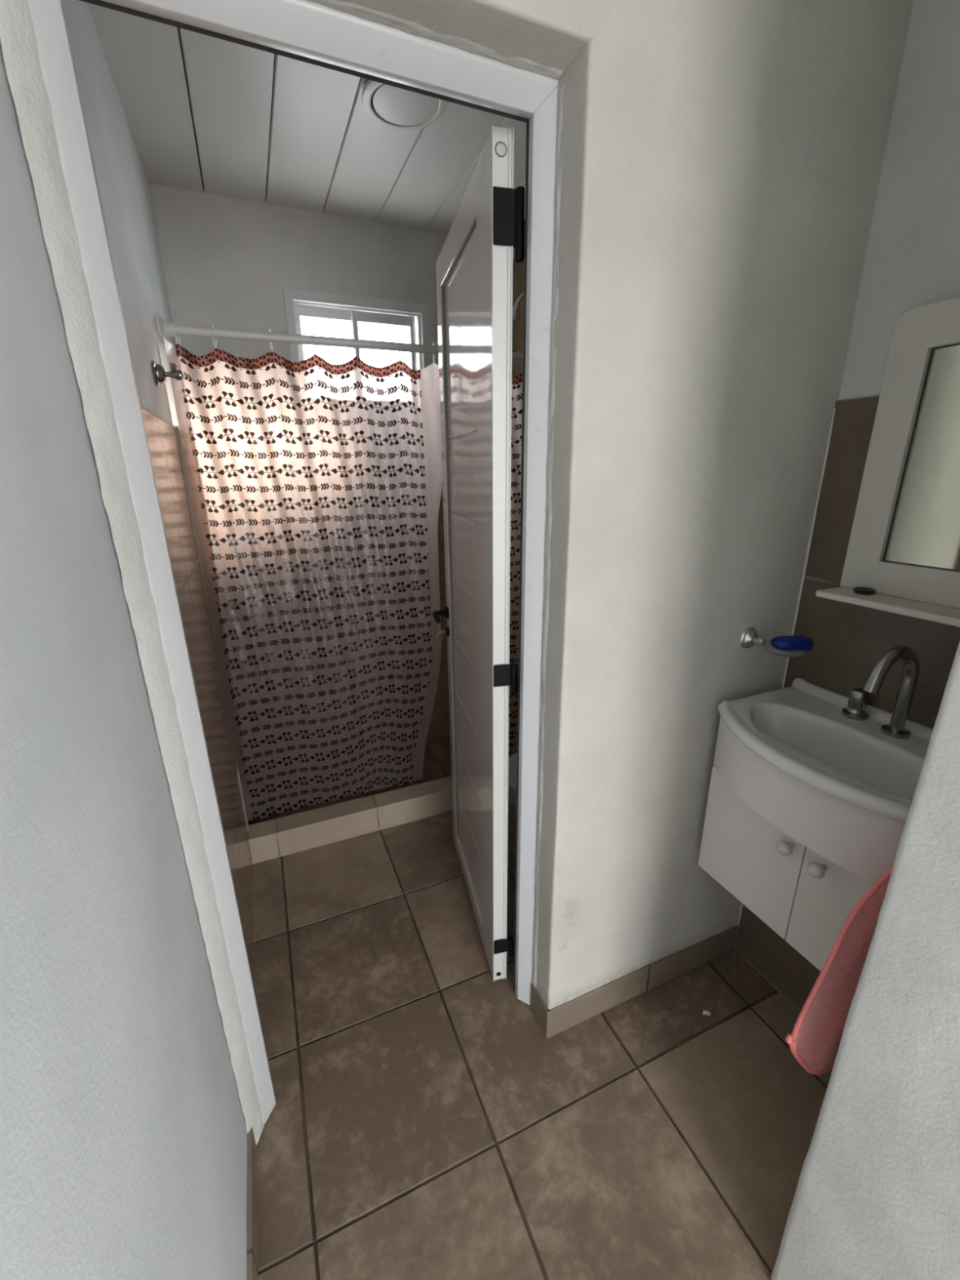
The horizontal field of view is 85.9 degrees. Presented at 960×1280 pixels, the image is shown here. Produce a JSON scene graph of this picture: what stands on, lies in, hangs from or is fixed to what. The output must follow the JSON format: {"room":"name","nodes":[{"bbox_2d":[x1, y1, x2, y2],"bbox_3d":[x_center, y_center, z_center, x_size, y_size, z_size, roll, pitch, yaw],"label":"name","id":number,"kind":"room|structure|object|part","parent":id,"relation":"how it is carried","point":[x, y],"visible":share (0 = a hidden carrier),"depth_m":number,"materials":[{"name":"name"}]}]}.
{"room":"bathroom","nodes":[
{"label":"bathroom","id":0,"kind":"room"},
{"bbox_2d":[0,0,247,1279],"bbox_3d":[-0.495,-0.065,0.493,0.146,2.750,4.100,-8,19,-22],"label":"wall","id":1,"kind":"structure","parent":0,"point":[123,1146],"depth_m":0.54,"materials":[{"name":"white paint"}]},
{"bbox_2d":[0,0,263,1145],"bbox_3d":[-0.518,0.173,0.869,0.005,2.052,0.055,2,18,7],"label":"trim","id":2,"kind":"structure","parent":1,"relation":"attached to","point":[29,93],"depth_m":0.73,"materials":[{"name":"paint"}]},
{"bbox_2d":[151,360,184,386],"bbox_3d":[-0.818,-0.698,1.356,0.070,0.062,0.062,-8,19,-22],"label":"robe hook","id":3,"kind":"object","parent":1,"relation":"attached to","point":[160,375],"visible":1,"depth_m":1.34,"materials":[{"name":"silver metal"}]},
{"bbox_3d":[-0.808,-0.699,1.359,0.050,0.026,0.026,-8,19,-22],"label":"stem","id":4,"kind":"part","parent":3,"relation":"part of","materials":[{"name":"silver metal"}]},
{"bbox_2d":[140,404,253,982],"bbox_3d":[-0.870,0.154,1.687,0.018,1.600,1.542,-8,19,-22],"label":"wall tile","id":5,"kind":"structure","parent":1,"relation":"attached to","point":[162,435],"depth_m":1.48,"materials":[{"name":"brown tile"}]},
{"bbox_2d":[174,426,248,831],"bbox_3d":[-0.933,0.051,1.814,0.023,1.487,0.008,-8,19,-22],"label":"trim","id":6,"kind":"structure","parent":1,"relation":"attached to","point":[177,428],"depth_m":1.68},
{"bbox_2d":[246,1126,257,1279],"bbox_3d":[-0.090,1.431,0.205,0.021,0.075,2.235,-8,19,-22],"label":"baseboard","id":7,"kind":"structure","parent":1,"relation":"attached to","point":[251,1167],"depth_m":1.03,"materials":[{"name":"tile"}]},
{"bbox_2d":[148,182,447,364],"bbox_3d":[-0.526,-0.727,2.525,1.650,2.750,0.152,-8,19,-22],"label":"wall","id":8,"kind":"structure","parent":0,"point":[228,262],"depth_m":2.06,"materials":[{"name":"white paint"}]},
{"bbox_2d":[282,287,435,369],"bbox_3d":[-0.512,-1.253,2.304,0.642,0.468,0.074,-8,19,-22],"label":"window","id":9,"kind":"structure","parent":8,"relation":"in","point":[419,318],"depth_m":2.24,"materials":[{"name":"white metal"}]},
{"bbox_3d":[-0.663,-1.237,2.265,0.247,0.384,0.016,-8,19,-22],"label":"sash","id":10,"kind":"part","parent":9,"relation":"part of","materials":[{"name":"white metal"}]},
{"bbox_3d":[-0.429,-1.261,2.340,0.273,0.380,0.016,-8,19,-22],"label":"sash","id":11,"kind":"part","parent":9,"relation":"part of","materials":[{"name":"white metal"}]},
{"bbox_2d":[426,489,449,741],"bbox_3d":[-0.517,-0.156,2.629,1.428,1.600,0.018,-8,19,-22],"label":"wall tile","id":12,"kind":"structure","parent":8,"relation":"attached to","point":[439,726],"depth_m":2.87,"materials":[{"name":"tile"}]},
{"bbox_2d":[87,2,526,234],"bbox_3d":[-0.237,-1.538,1.434,1.500,0.050,1.573,-8,19,-22],"label":"ceiling","id":13,"kind":"structure","parent":0,"point":[217,116],"depth_m":1.59,"materials":[{"name":"grey"}]},
{"bbox_2d":[361,80,447,130],"bbox_3d":[-0.208,-1.497,1.432,0.236,0.026,0.236,-8,19,-22],"label":"recessed light","id":14,"kind":"object","parent":13,"relation":"in","point":[391,107],"visible":0.71,"depth_m":1.44,"materials":[{"name":"white plastic"}]},
{"bbox_3d":[-0.208,-1.504,1.430,0.216,0.011,0.216,-8,19,-22],"label":"plate","id":15,"kind":"part","parent":14,"relation":"part of","materials":[{"name":"white plastic"}]},
{"bbox_2d":[372,84,439,125],"bbox_3d":[-0.204,-1.494,1.433,0.185,0.018,0.185,-8,19,-22],"label":"diffuser","id":16,"kind":"object","parent":14,"relation":"attached to","point":[391,105],"depth_m":1.45,"materials":[{"name":"grey plastic"}]},
{"bbox_2d":[252,736,837,1279],"bbox_3d":[0.911,1.663,-0.319,1.760,0.060,7.600,-8,19,-22],"label":"floor","id":17,"kind":"structure","parent":0,"point":[424,1123],"depth_m":1.26,"materials":[{"name":"brown tile"}]},
{"bbox_2d":[248,776,452,864],"bbox_3d":[-0.263,0.723,2.318,1.420,0.116,0.100,-8,19,-22],"label":"shower curb","id":18,"kind":"object","parent":17,"relation":"on","point":[271,839],"visible":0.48,"depth_m":2.16,"materials":[{"name":"tile"}]},
{"bbox_2d":[507,752,516,813],"bbox_3d":[0.331,0.509,1.951,0.538,0.740,0.360,-8,19,-22],"label":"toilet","id":19,"kind":"object","parent":17,"relation":"on","point":[512,781],"visible":0.03,"depth_m":1.85,"materials":[{"name":"white ceramic"}]},
{"bbox_3d":[0.308,0.681,1.996,0.475,0.385,0.350,-8,19,-22],"label":"bowl","id":20,"kind":"part","parent":19,"relation":"part of","materials":[{"name":"white ceramic"}]},
{"bbox_2d":[702,1010,710,1016],"bbox_3d":[0.639,1.052,1.454,0.021,0.007,0.010,6,19,19],"label":"paper scrap","id":21,"kind":"object","parent":17,"relation":"on","point":[704,1012],"visible":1,"depth_m":1.45,"materials":[{"name":"white paper"}]},
{"bbox_2d":[317,0,913,145],"bbox_3d":[0.109,-1.228,0.711,1.600,0.685,0.152,-8,19,-22],"label":"wall doorway header","id":22,"kind":"structure","parent":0,"point":[837,64],"depth_m":0.85,"materials":[{"name":"beige paint"}]},
{"bbox_2d":[26,0,564,1124],"bbox_3d":[-0.198,0.105,1.044,0.738,2.071,0.090,-8,19,-22],"label":"door frame","id":23,"kind":"structure","parent":22,"relation":"attached to","point":[308,32],"depth_m":0.85,"materials":[{"name":"white wood"}]},
{"bbox_2d":[306,0,563,79],"bbox_3d":[-0.203,-0.861,0.696,0.720,0.005,0.029,-8,19,-22],"label":"trim","id":24,"kind":"structure","parent":22,"relation":"attached to","point":[414,28],"depth_m":0.75,"materials":[{"name":"paint"}]},
{"bbox_2d":[432,124,524,982],"bbox_3d":[-0.038,-0.036,1.509,0.101,2.033,0.686,-5,19,-15],"label":"door","id":25,"kind":"structure","parent":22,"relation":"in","point":[474,262],"depth_m":1.32,"materials":[{"name":"grey paint"}]},
{"bbox_3d":[-0.144,-0.082,1.762,0.047,0.020,0.111,2,18,9],"label":"lever","id":26,"kind":"part","parent":25,"relation":"part of","materials":[{"name":"black metal"}]},
{"bbox_2d":[435,630,445,648],"bbox_3d":[-0.139,-0.003,1.826,0.038,0.063,0.014,-13,22,-34],"label":"ring","id":27,"kind":"object","parent":25,"relation":"hanging from","point":[442,632],"visible":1,"depth_m":1.82,"materials":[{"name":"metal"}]},
{"bbox_3d":[-0.117,-0.096,1.803,0.010,0.042,0.042,-5,18,-13],"label":"handle","id":28,"kind":"part","parent":25,"relation":"part of","materials":[{"name":"black metal"}]},
{"bbox_3d":[-0.115,-0.029,1.825,0.007,0.034,0.034,-5,18,-13],"label":"keyhole plate","id":29,"kind":"part","parent":25,"relation":"part of","materials":[{"name":"black metal"}]},
{"bbox_3d":[-0.042,-0.983,1.260,0.039,0.077,0.449,-5,18,-13],"label":"rail","id":30,"kind":"part","parent":25,"relation":"part of","materials":[{"name":"grey paint"}]},
{"bbox_3d":[-0.033,-0.047,1.564,0.016,1.893,0.453,-5,18,-13],"label":"panel","id":31,"kind":"part","parent":25,"relation":"part of","materials":[{"name":"grey paint"}]},
{"bbox_3d":[-0.024,0.883,1.867,0.039,0.062,0.449,-5,18,-13],"label":"rail","id":32,"kind":"part","parent":25,"relation":"part of","materials":[{"name":"grey paint"}]},
{"bbox_2d":[533,40,886,1009],"bbox_3d":[0.500,0.025,1.290,0.777,2.067,0.152,-8,19,-22],"label":"wall","id":33,"kind":"structure","parent":22,"relation":"in","point":[713,243],"depth_m":1.05,"materials":[{"name":"beige paint"}]},
{"bbox_2d":[544,924,738,1038],"bbox_3d":[0.493,0.985,1.520,0.689,0.098,0.024,-8,19,-22],"label":"baseboard","id":34,"kind":"structure","parent":33,"relation":"attached to","point":[580,1009],"depth_m":1.49,"materials":[{"name":"tile"}]},
{"bbox_2d":[740,626,813,657],"bbox_3d":[0.713,0.007,1.223,0.122,0.055,0.126,-8,19,-22],"label":"soap dish","id":35,"kind":"object","parent":33,"relation":"attached to","point":[749,637],"visible":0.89,"depth_m":1.23,"materials":[{"name":"silver metal"}]},
{"bbox_3d":[0.670,0.002,1.238,0.016,0.016,0.027,-8,19,-22],"label":"arm","id":36,"kind":"part","parent":35,"relation":"part of","materials":[{"name":"silver metal"}]},
{"bbox_3d":[0.721,0.023,1.210,0.120,0.022,0.088,-8,19,-22],"label":"dish","id":37,"kind":"part","parent":35,"relation":"part of","materials":[{"name":"clear plastic"}]},
{"bbox_2d":[770,635,813,650],"bbox_3d":[0.728,0.007,1.204,0.096,0.027,0.050,-2,18,-6],"label":"soap bar","id":38,"kind":"object","parent":35,"relation":"on","point":[795,642],"visible":1,"depth_m":1.19,"materials":[{"name":"blue"}]},
{"bbox_2d":[512,0,959,399],"bbox_3d":[0.659,-0.481,1.735,0.142,2.750,2.600,-8,19,-22],"label":"wall","id":39,"kind":"structure","parent":0,"point":[912,260],"depth_m":0.98,"materials":[{"name":"white paint"}]},
{"bbox_2d":[511,257,524,376],"bbox_3d":[0.313,-0.500,2.402,0.018,2.380,0.852,-8,19,-22],"label":"wall tile","id":40,"kind":"structure","parent":39,"relation":"attached to","point":[517,268],"depth_m":2.37,"materials":[{"name":"tile"}]},
{"bbox_2d":[155,312,523,361],"bbox_3d":[-0.312,-1.031,1.816,1.430,0.086,0.083,-8,19,-20],"label":"curtain rod","id":41,"kind":"object","parent":40,"relation":"attached to","point":[165,328],"visible":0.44,"depth_m":1.68,"materials":[{"name":"grey plastic"}]},
{"bbox_2d":[173,321,180,344],"bbox_3d":[-0.931,-0.942,1.586,0.005,0.067,0.041,-3,18,-7],"label":"curtain ring","id":42,"kind":"object","parent":41,"relation":"hanging from","point":[174,322],"visible":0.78,"depth_m":1.58,"materials":[{"name":"white plastic"}]},
{"bbox_2d":[211,324,217,348],"bbox_3d":[-0.836,-0.954,1.622,0.005,0.067,0.041,-3,18,-7],"label":"curtain ring","id":43,"kind":"object","parent":41,"relation":"hanging from","point":[211,324],"visible":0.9,"depth_m":1.62,"materials":[{"name":"white plastic"}]},
{"bbox_2d":[268,328,272,351],"bbox_3d":[-0.681,-0.974,1.679,0.005,0.067,0.041,-3,18,-7],"label":"curtain ring","id":44,"kind":"object","parent":41,"relation":"hanging from","point":[268,329],"visible":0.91,"depth_m":1.67,"materials":[{"name":"white plastic"}]},
{"bbox_2d":[163,337,442,820],"bbox_3d":[-0.530,-0.125,1.974,0.898,1.737,0.124,-8,19,-22],"label":"shower curtain","id":45,"kind":"object","parent":41,"relation":"hanging from","point":[315,484],"visible":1,"depth_m":1.93,"materials":[{"name":"white fabric"}]},
{"bbox_2d":[311,332,315,354],"bbox_3d":[-0.556,-0.990,1.724,0.005,0.067,0.041,-3,18,-7],"label":"curtain ring","id":46,"kind":"object","parent":41,"relation":"hanging from","point":[312,332],"visible":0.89,"depth_m":1.72,"materials":[{"name":"white plastic"}]},
{"bbox_2d":[353,335,356,356],"bbox_3d":[-0.429,-1.006,1.770,0.005,0.067,0.041,-3,18,-7],"label":"curtain ring","id":47,"kind":"object","parent":41,"relation":"hanging from","point":[353,335],"visible":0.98,"depth_m":1.76,"materials":[{"name":"white plastic"}]},
{"bbox_2d":[508,373,522,757],"bbox_3d":[0.139,-0.232,2.283,0.425,1.737,0.046,-8,19,-22],"label":"shower curtain","id":48,"kind":"object","parent":41,"relation":"hanging from","point":[517,380],"visible":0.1,"depth_m":2.22,"materials":[{"name":"white fabric"}]},
{"bbox_2d":[512,292,524,321],"bbox_3d":[0.176,-1.464,2.261,0.123,0.127,0.065,0,18,2],"label":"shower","id":49,"kind":"object","parent":40,"relation":"attached to","point":[516,311],"visible":0.55,"depth_m":2.24,"materials":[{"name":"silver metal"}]},
{"bbox_3d":[0.193,-1.487,2.232,0.075,0.066,0.053,-8,19,-22],"label":"arm","id":50,"kind":"part","parent":49,"relation":"part of","materials":[{"name":"silver metal"}]},
{"bbox_2d":[530,982,551,1038],"bbox_3d":[0.167,1.020,1.424,0.013,0.098,0.092,-8,19,-22],"label":"baseboard reveal","id":51,"kind":"structure","parent":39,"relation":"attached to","point":[540,1011],"depth_m":1.42,"materials":[{"name":"tile"}]},
{"bbox_2d":[733,408,835,949],"bbox_3d":[0.809,0.234,1.410,0.010,1.590,0.009,-8,19,-22],"label":"trim","id":52,"kind":"structure","parent":39,"relation":"attached to","point":[828,440],"depth_m":1.26,"materials":[{"name":"paint"}]},
{"bbox_2d":[734,395,959,1050],"bbox_3d":[0.923,0.302,1.171,0.019,1.606,0.557,-8,19,-22],"label":"tile","id":53,"kind":"structure","parent":39,"relation":"attached to","point":[849,639],"depth_m":1.19,"materials":[{"name":"brown tile"}]},
{"bbox_2d":[697,716,905,971],"bbox_3d":[0.768,0.448,1.128,0.331,0.441,0.498,-8,19,-22],"label":"vanity cabinet","id":54,"kind":"object","parent":53,"relation":"attached to","point":[799,856],"visible":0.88,"depth_m":1.09,"materials":[{"name":"white wood"}]},
{"bbox_3d":[0.637,0.492,1.223,0.016,0.302,0.254,-8,19,-22],"label":"cabinet door","id":55,"kind":"part","parent":54,"relation":"part of","materials":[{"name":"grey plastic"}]},
{"bbox_3d":[0.652,0.442,1.098,0.038,0.031,0.031,-8,19,-22],"label":"knob","id":56,"kind":"part","parent":54,"relation":"part of","materials":[{"name":"grey plastic"}]},
{"bbox_3d":[0.679,0.462,1.036,0.038,0.031,0.031,-8,19,-22],"label":"knob","id":57,"kind":"part","parent":54,"relation":"part of","materials":[{"name":"white ceramic"}]},
{"bbox_2d":[717,677,933,822],"bbox_3d":[0.753,0.253,1.058,0.364,0.130,0.517,-8,19,-22],"label":"washbasin","id":58,"kind":"object","parent":54,"relation":"in","point":[806,717],"visible":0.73,"depth_m":1.10,"materials":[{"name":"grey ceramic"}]},
{"bbox_2d":[841,645,919,739],"bbox_3d":[0.813,0.095,1.079,0.171,0.204,0.140,-8,19,-22],"label":"faucet","id":59,"kind":"object","parent":58,"relation":"on","point":[858,700],"visible":1,"depth_m":1.05,"materials":[{"name":"silver metal"}]},
{"bbox_3d":[0.851,0.133,1.159,0.033,0.049,0.033,-8,19,-22],"label":"tap handle","id":60,"kind":"part","parent":59,"relation":"part of","materials":[{"name":"silver metal"}]},
{"bbox_3d":[0.821,0.105,1.036,0.150,0.196,0.026,-8,19,-22],"label":"spout","id":61,"kind":"part","parent":59,"relation":"part of","materials":[{"name":"silver metal"}]},
{"bbox_3d":[0.736,0.562,1.004,0.016,0.302,0.242,-8,19,-22],"label":"cabinet door","id":62,"kind":"part","parent":54,"relation":"part of","materials":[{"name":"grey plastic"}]},
{"bbox_2d":[815,296,959,626],"bbox_3d":[0.880,-0.310,0.895,0.106,0.562,0.440,-8,19,-22],"label":"mirror","id":63,"kind":"object","parent":39,"relation":"attached to","point":[904,545],"depth_m":1.02,"materials":[{"name":"grey mirror"}]},
{"bbox_3d":[0.826,-0.106,1.110,0.039,0.010,0.039,-8,19,-22],"label":"bottle cap","id":64,"kind":"part","parent":63,"relation":"part of","materials":[{"name":"black plastic"}]},
{"bbox_2d":[815,586,959,626],"bbox_3d":[0.883,-0.050,0.979,0.106,0.014,0.438,-8,19,-22],"label":"shelf","id":65,"kind":"object","parent":63,"relation":"attached to","point":[941,611],"depth_m":1.03,"materials":[{"name":"grey"}]},
{"bbox_3d":[0.917,-0.321,0.916,0.002,0.404,0.285,-8,19,-22],"label":"glass","id":66,"kind":"part","parent":63,"relation":"part of","materials":[{"name":"grey mirror"}]},
{"bbox_2d":[770,640,959,1279],"bbox_3d":[1.177,0.101,-0.069,0.679,2.750,1.708,-8,19,-22],"label":"wall","id":67,"kind":"structure","parent":0,"point":[877,1196],"depth_m":0.69,"materials":[{"name":"white paint"}]},
{"bbox_3d":[0.726,0.194,0.758,0.040,0.040,0.050,-8,19,-22],"label":"towel hook","id":68,"kind":"object","parent":67,"relation":"attached to","visible":0},
{"bbox_2d":[785,863,893,1075],"bbox_3d":[0.620,0.478,0.837,0.213,0.577,0.043,-4,18,-11],"label":"towel","id":69,"kind":"object","parent":68,"relation":"hanging from","point":[814,1041],"visible":0.48,"depth_m":0.85,"materials":[{"name":"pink fabric"}]}
]}

